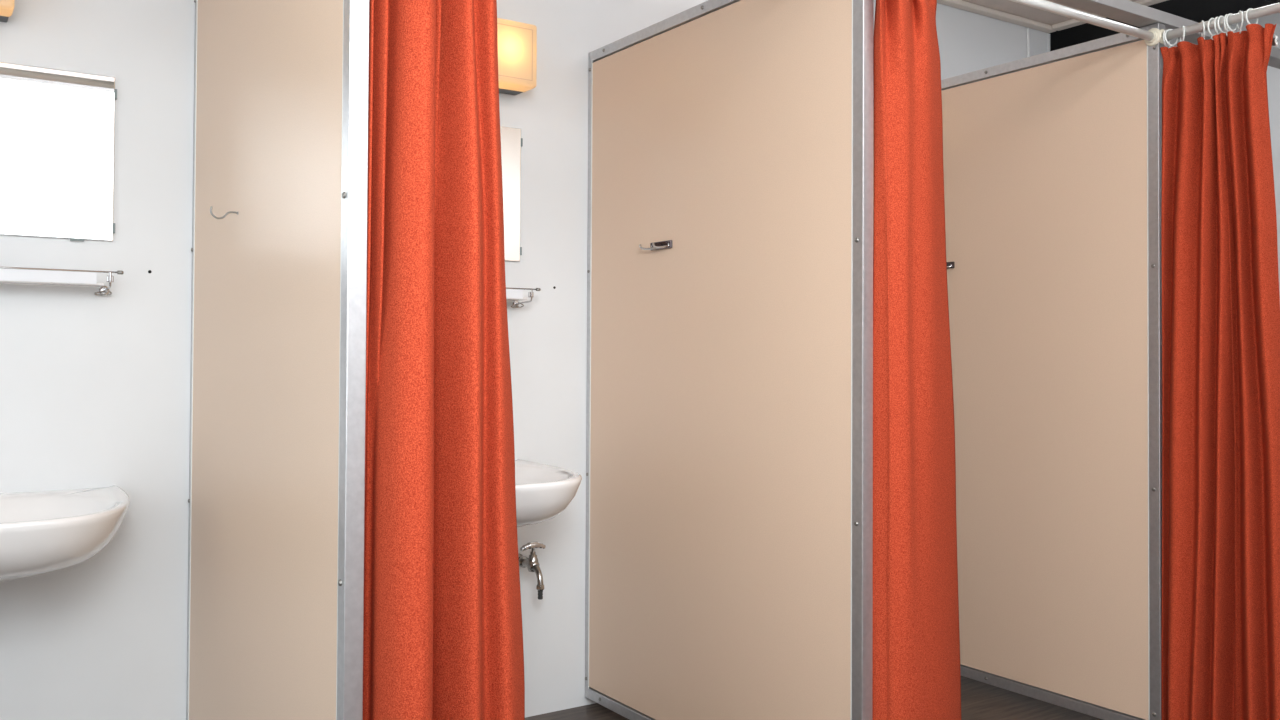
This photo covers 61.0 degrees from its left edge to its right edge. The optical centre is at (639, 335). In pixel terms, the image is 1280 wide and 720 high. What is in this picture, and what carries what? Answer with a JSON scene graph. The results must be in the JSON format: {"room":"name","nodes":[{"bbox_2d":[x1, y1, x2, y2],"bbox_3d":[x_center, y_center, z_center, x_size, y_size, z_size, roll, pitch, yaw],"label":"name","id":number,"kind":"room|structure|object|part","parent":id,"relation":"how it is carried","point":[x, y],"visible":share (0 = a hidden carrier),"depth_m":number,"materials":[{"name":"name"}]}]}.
{"room":"public restroom","nodes":[
{"label":"public restroom","id":0,"kind":"room"},
{"bbox_2d":[0,0,1048,719],"bbox_3d":[-0.783,-0.120,3.146,6.195,2.586,0.100,1,-1,-34],"label":"wall","id":1,"kind":"structure","parent":0,"point":[95,390],"depth_m":2.77,"materials":[{"name":"paint"}]},
{"bbox_2d":[0,0,14,21],"bbox_3d":[-1.552,-0.846,2.500,0.190,0.190,0.131,1,-1,-34],"label":"wall lamp","id":2,"kind":"object","parent":1,"relation":"attached to","point":[6,6],"visible":1,"depth_m":2.50,"materials":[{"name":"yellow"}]},
{"bbox_2d":[0,62,116,240],"bbox_3d":[-1.547,-0.445,2.570,0.558,0.416,0.011,1,-1,-34],"label":"mirror","id":3,"kind":"object","parent":1,"relation":"attached to","point":[57,127],"visible":1,"depth_m":2.65,"materials":[{"name":"white mirror"}]},
{"bbox_2d":[0,267,123,295],"bbox_3d":[-1.521,-0.133,2.525,0.568,0.059,0.108,1,-1,-34],"label":"shelf","id":4,"kind":"object","parent":1,"relation":"attached to","point":[31,276],"visible":1,"depth_m":2.57,"materials":[{"name":"white"}]},
{"bbox_3d":[-1.522,-0.128,2.522,0.494,0.007,0.088,1,-1,-34],"label":"plate","id":5,"kind":"part","parent":4,"relation":"part of","materials":[{"name":"white"}]},
{"bbox_3d":[-1.493,-0.158,2.485,0.560,0.004,0.004,1,-1,-34],"label":"rail","id":6,"kind":"part","parent":4,"relation":"part of","materials":[{"name":"silver metal"}]},
{"bbox_2d":[0,485,129,581],"bbox_3d":[-1.423,0.500,2.312,0.644,0.266,0.558,1,-1,-34],"label":"sink","id":7,"kind":"object","parent":1,"relation":"attached to","point":[41,532],"visible":1,"depth_m":2.25,"materials":[{"name":"white ceramic"}]},
{"bbox_2d":[500,126,522,261],"bbox_3d":[-0.598,-0.437,3.206,0.558,0.416,0.011,1,-1,-34],"label":"mirror","id":8,"kind":"object","parent":1,"relation":"attached to","point":[511,140],"visible":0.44,"depth_m":3.34,"materials":[{"name":"white mirror"}]},
{"bbox_2d":[497,18,536,94],"bbox_3d":[-0.421,-0.839,3.259,0.190,0.190,0.131,1,-1,-34],"label":"wall lamp","id":9,"kind":"object","parent":1,"relation":"attached to","point":[517,41],"visible":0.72,"depth_m":3.22,"materials":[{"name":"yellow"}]},
{"bbox_2d":[506,287,540,307],"bbox_3d":[-0.566,-0.119,3.165,0.568,0.059,0.108,1,-1,-34],"label":"shelf","id":10,"kind":"object","parent":1,"relation":"attached to","point":[515,296],"visible":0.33,"depth_m":3.25,"materials":[{"name":"silver metal"}]},
{"bbox_3d":[-0.567,-0.114,3.163,0.494,0.007,0.088,1,-1,-34],"label":"plate","id":11,"kind":"part","parent":10,"relation":"part of","materials":[{"name":"white"}]},
{"bbox_3d":[-0.538,-0.144,3.125,0.560,0.004,0.004,1,-1,-34],"label":"rail","id":12,"kind":"part","parent":10,"relation":"part of","materials":[{"name":"silver metal"}]},
{"bbox_2d":[518,541,545,599],"bbox_3d":[-0.333,0.700,3.280,0.086,0.164,0.160,1,-1,-34],"label":"water tap","id":13,"kind":"object","parent":1,"relation":"attached to","point":[531,563],"visible":0.97,"depth_m":3.25,"materials":[{"name":"silver metal"}]},
{"bbox_3d":[-0.322,0.631,3.264,0.086,0.026,0.021,1,-1,-34],"label":"handle","id":14,"kind":"part","parent":13,"relation":"part of","materials":[{"name":"silver metal"}]},
{"bbox_3d":[-0.305,0.713,3.237,0.025,0.067,0.051,1,-1,-34],"label":"spout","id":15,"kind":"part","parent":13,"relation":"part of","materials":[{"name":"silver metal"}]},
{"bbox_2d":[515,459,581,526],"bbox_3d":[-0.474,0.505,2.926,0.652,0.266,0.595,1,-1,-34],"label":"sink","id":16,"kind":"object","parent":1,"relation":"attached to","point":[543,491],"visible":0.25,"depth_m":2.79,"materials":[{"name":"white ceramic"}]},
{"bbox_2d":[937,0,1056,32],"bbox_3d":[-0.736,-1.402,3.107,6.195,0.022,0.044,1,-1,-34],"label":"trim","id":17,"kind":"structure","parent":1,"relation":"attached to","point":[959,4],"depth_m":4.60,"materials":[{"name":"beige"}]},
{"bbox_2d":[1026,27,1029,56],"bbox_3d":[1.699,-1.068,4.755,0.024,0.563,0.013,1,-1,-34],"label":"cable","id":18,"kind":"object","parent":1,"relation":"attached to","point":[1027,29],"visible":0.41,"depth_m":4.75,"materials":[{"name":"white plastic"}]},
{"bbox_2d":[1048,34,1049,51],"bbox_3d":[1.791,-0.066,4.867,0.010,2.563,0.106,1,-1,-34],"label":"trim","id":19,"kind":"structure","parent":1,"relation":"attached to","point":[1048,34],"depth_m":4.84,"materials":[{"name":"paint"}]},
{"bbox_2d":[1052,0,1167,30],"bbox_3d":[2.822,-1.380,3.325,0.049,0.022,3.554,1,-1,-34],"label":"trim","id":20,"kind":"structure","parent":1,"relation":"attached to","point":[1069,23],"depth_m":4.70,"materials":[{"name":"beige"}]},
{"bbox_2d":[525,676,1102,719],"bbox_3d":[0.307,1.209,1.932,6.890,0.100,4.300,1,-1,-34],"label":"floor","id":21,"kind":"structure","parent":0,"point":[979,700],"depth_m":3.45,"materials":[{"name":"plastic"}]},
{"bbox_2d":[186,0,368,719],"bbox_3d":[-0.817,0.111,2.324,0.038,2.097,1.221,1,-1,-34],"label":"wall","id":22,"kind":"structure","parent":21,"relation":"on","point":[275,607],"depth_m":2.15,"materials":[{"name":"laminate"}]},
{"bbox_3d":[-1.149,0.103,2.824,0.034,2.069,0.020,1,-1,-34],"label":"wall rail","id":23,"kind":"part","parent":22,"relation":"part of","materials":[{"name":"metal"}]},
{"bbox_2d":[210,207,238,218],"bbox_3d":[-0.927,-0.273,2.422,0.061,0.027,0.008,1,-1,-34],"label":"wall hook","id":24,"kind":"object","parent":22,"relation":"attached to","point":[227,213],"visible":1,"depth_m":2.42,"materials":[{"name":"silver metal"}]},
{"bbox_3d":[-0.484,0.104,1.832,0.034,2.097,0.034,1,-1,-34],"label":"rail","id":25,"kind":"part","parent":22,"relation":"part of","materials":[{"name":"metal"}]},
{"bbox_2d":[585,0,873,719],"bbox_3d":[0.180,0.127,2.992,0.038,2.097,1.221,1,-1,-34],"label":"wall","id":26,"kind":"structure","parent":21,"relation":"on","point":[729,555],"depth_m":2.88,"materials":[{"name":"beige laminate"}]},
{"bbox_3d":[-0.153,0.120,3.492,0.034,2.069,0.020,1,-1,-34],"label":"wall rail","id":27,"kind":"part","parent":26,"relation":"part of","materials":[{"name":"metal"}]},
{"bbox_3d":[0.173,1.132,2.982,0.033,0.032,1.167,1,-1,-34],"label":"rail","id":28,"kind":"part","parent":26,"relation":"part of","materials":[{"name":"metal"}]},
{"bbox_2d":[639,240,671,250],"bbox_3d":[0.044,-0.262,3.158,0.029,0.023,0.135,1,-1,-34],"label":"coat hook","id":29,"kind":"object","parent":26,"relation":"attached to","point":[667,244],"visible":1,"depth_m":3.14,"materials":[{"name":"silver metal"}]},
{"bbox_3d":[0.062,-0.262,3.151,0.008,0.023,0.104,1,-1,-34],"label":"hook plate","id":30,"kind":"part","parent":29,"relation":"part of","materials":[{"name":"silver metal"}]},
{"bbox_3d":[0.183,-0.905,3.016,0.033,0.032,1.167,1,-1,-34],"label":"rail","id":31,"kind":"part","parent":26,"relation":"part of","materials":[{"name":"metal"}]},
{"bbox_3d":[0.512,0.121,2.500,0.034,2.097,0.034,1,-1,-34],"label":"rail","id":32,"kind":"part","parent":26,"relation":"part of","materials":[{"name":"metal"}]},
{"bbox_3d":[0.020,-0.897,2.182,1.165,0.052,0.052,1,-1,-34],"label":"curtain rod","id":33,"kind":"object","parent":26,"relation":"attached to","visible":0},
{"bbox_2d":[363,0,524,719],"bbox_3d":[-0.313,0.122,1.905,0.337,2.004,0.145,1,-1,-32],"label":"curtain","id":34,"kind":"object","parent":33,"relation":"hanging from","point":[443,631],"visible":0.91,"depth_m":1.87,"materials":[{"name":"orange fabric"}]},
{"bbox_2d":[873,23,1164,719],"bbox_3d":[1.177,0.144,3.660,0.038,2.097,1.221,1,-1,-34],"label":"wall","id":35,"kind":"structure","parent":21,"relation":"on","point":[1052,160],"depth_m":3.42,"materials":[{"name":"laminate"}]},
{"bbox_2d":[946,262,954,268],"bbox_3d":[1.044,-0.246,3.821,0.029,0.023,0.135,1,-1,-34],"label":"coat hook","id":36,"kind":"object","parent":35,"relation":"attached to","point":[949,264],"visible":0.21,"depth_m":3.78,"materials":[{"name":"silver metal"}]},
{"bbox_3d":[1.180,-0.888,3.684,0.033,0.032,1.167,1,-1,-34],"label":"rail","id":37,"kind":"part","parent":35,"relation":"part of","materials":[{"name":"metal"}]},
{"bbox_3d":[1.169,1.148,3.650,0.033,0.032,1.167,1,-1,-34],"label":"rail","id":38,"kind":"part","parent":35,"relation":"part of","materials":[{"name":"metal"}]},
{"bbox_2d":[1009,0,1161,49],"bbox_3d":[1.016,-0.875,2.850,1.165,0.063,0.052,1,-1,-34],"label":"curtain rod","id":39,"kind":"object","parent":35,"relation":"attached to","point":[1152,37],"visible":1,"depth_m":3.00,"materials":[{"name":"white metal"}]},
{"bbox_2d":[872,0,960,719],"bbox_3d":[0.682,0.139,2.580,0.363,2.004,0.077,1,-1,-38],"label":"curtain","id":40,"kind":"object","parent":39,"relation":"hanging from","point":[917,673],"visible":1,"depth_m":2.51,"materials":[{"name":"orange fabric"}]},
{"bbox_3d":[1.509,0.137,3.168,0.034,2.097,0.034,1,-1,-34],"label":"rail","id":41,"kind":"part","parent":35,"relation":"part of","materials":[{"name":"metal"}]},
{"bbox_2d":[962,0,1279,50],"bbox_3d":[0.334,-1.456,2.046,6.790,0.060,4.200,1,-1,-34],"label":"ceiling","id":42,"kind":"structure","parent":0,"point":[1194,10],"depth_m":4.61,"materials":[{"name":"black paint"}]},
{"bbox_2d":[1050,0,1279,68],"bbox_3d":[0.119,-0.953,2.265,6.690,0.034,0.066,1,-1,-34],"label":"header beam","id":43,"kind":"structure","parent":0,"point":[1126,11],"depth_m":3.13,"materials":[{"name":"white metal"}]},
{"bbox_2d":[1166,13,1279,293],"bbox_3d":[3.106,-0.087,3.886,0.100,2.586,4.200,1,-1,-34],"label":"wall","id":44,"kind":"structure","parent":0,"point":[1273,74],"depth_m":4.51,"materials":[{"name":"paint"}]},
{"bbox_3d":[1.483,-0.158,0.211,6.690,2.586,0.100,1,-1,-34],"label":"wall","id":45,"kind":"structure","parent":0,"visible":0},
{"bbox_2d":[1160,3,1279,43],"bbox_3d":[2.186,-0.886,2.183,0.048,0.048,2.377,1,-1,-34],"label":"curtain rod","id":46,"kind":"object","parent":45,"relation":"attached to","point":[1274,8],"visible":0.89,"depth_m":3.01,"materials":[{"name":"white metal"}]},
{"bbox_2d":[1163,30,1169,46],"bbox_3d":[1.531,-0.859,3.159,0.045,0.062,0.007,1,-1,-42],"label":"curtain ring","id":47,"kind":"object","parent":46,"relation":"hanging from","point":[1164,30],"visible":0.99,"depth_m":3.15,"materials":[{"name":"white plastic"}]},
{"bbox_2d":[1164,29,1177,47],"bbox_3d":[1.539,-0.859,3.147,0.045,0.062,0.008,1,-1,-14],"label":"curtain ring","id":48,"kind":"object","parent":46,"relation":"hanging from","point":[1167,42],"visible":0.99,"depth_m":3.14,"materials":[{"name":"white plastic"}]},
{"bbox_2d":[1180,26,1184,41],"bbox_3d":[1.558,-0.860,3.120,0.006,0.062,0.045,2,-1,13],"label":"curtain ring","id":49,"kind":"object","parent":46,"relation":"hanging from","point":[1182,26],"visible":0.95,"depth_m":3.10,"materials":[{"name":"white plastic"}]},
{"bbox_2d":[1201,20,1204,38],"bbox_3d":[1.591,-0.860,3.070,0.009,0.062,0.045,0,-1,19],"label":"curtain ring","id":50,"kind":"object","parent":46,"relation":"hanging from","point":[1202,21],"visible":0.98,"depth_m":3.06,"materials":[{"name":"white plastic"}]},
{"bbox_2d":[1207,18,1218,39],"bbox_3d":[1.607,-0.861,3.046,0.045,0.062,0.005,1,0,-25],"label":"curtain ring","id":51,"kind":"object","parent":46,"relation":"hanging from","point":[1208,28],"visible":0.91,"depth_m":3.04,"materials":[{"name":"white plastic"}]},
{"bbox_2d":[1214,17,1221,34],"bbox_3d":[1.615,-0.861,3.034,0.045,0.062,0.005,1,-3,-40],"label":"curtain ring","id":52,"kind":"object","parent":46,"relation":"hanging from","point":[1216,31],"visible":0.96,"depth_m":3.02,"materials":[{"name":"white plastic"}]},
{"bbox_2d":[1160,23,1279,719],"bbox_3d":[1.623,0.156,3.007,0.122,1.994,0.355,1,-1,-34],"label":"curtain","id":53,"kind":"object","parent":46,"relation":"hanging from","point":[1221,296],"visible":1,"depth_m":3.02,"materials":[{"name":"orange fabric"}]},
{"bbox_2d":[1217,16,1227,32],"bbox_3d":[1.622,-0.861,3.024,0.045,0.062,0.009,1,-1,-28],"label":"curtain ring","id":54,"kind":"object","parent":46,"relation":"hanging from","point":[1219,17],"visible":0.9,"depth_m":3.02,"materials":[{"name":"white plastic"}]},
{"bbox_2d":[1224,14,1230,35],"bbox_3d":[1.629,-0.861,3.013,0.045,0.062,0.005,1,-1,-41],"label":"curtain ring","id":55,"kind":"object","parent":46,"relation":"hanging from","point":[1226,30],"visible":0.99,"depth_m":3.00,"materials":[{"name":"white plastic"}]},
{"bbox_2d":[1226,13,1236,32],"bbox_3d":[1.636,-0.861,3.003,0.045,0.062,0.010,1,-1,-22],"label":"curtain ring","id":56,"kind":"object","parent":46,"relation":"hanging from","point":[1227,25],"visible":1,"depth_m":3.00,"materials":[{"name":"white plastic"}]},
{"bbox_2d":[1236,11,1242,33],"bbox_3d":[1.649,-0.862,2.985,0.005,0.062,0.045,-1,-1,10],"label":"curtain ring","id":57,"kind":"object","parent":46,"relation":"hanging from","point":[1241,12],"visible":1,"depth_m":2.97,"materials":[{"name":"white plastic"}]},
{"bbox_2d":[1245,8,1257,23],"bbox_3d":[1.666,-0.862,2.958,0.045,0.062,0.009,1,-1,-20],"label":"curtain ring","id":58,"kind":"object","parent":46,"relation":"hanging from","point":[1246,13],"visible":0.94,"depth_m":2.95,"materials":[{"name":"white plastic"}]}
]}

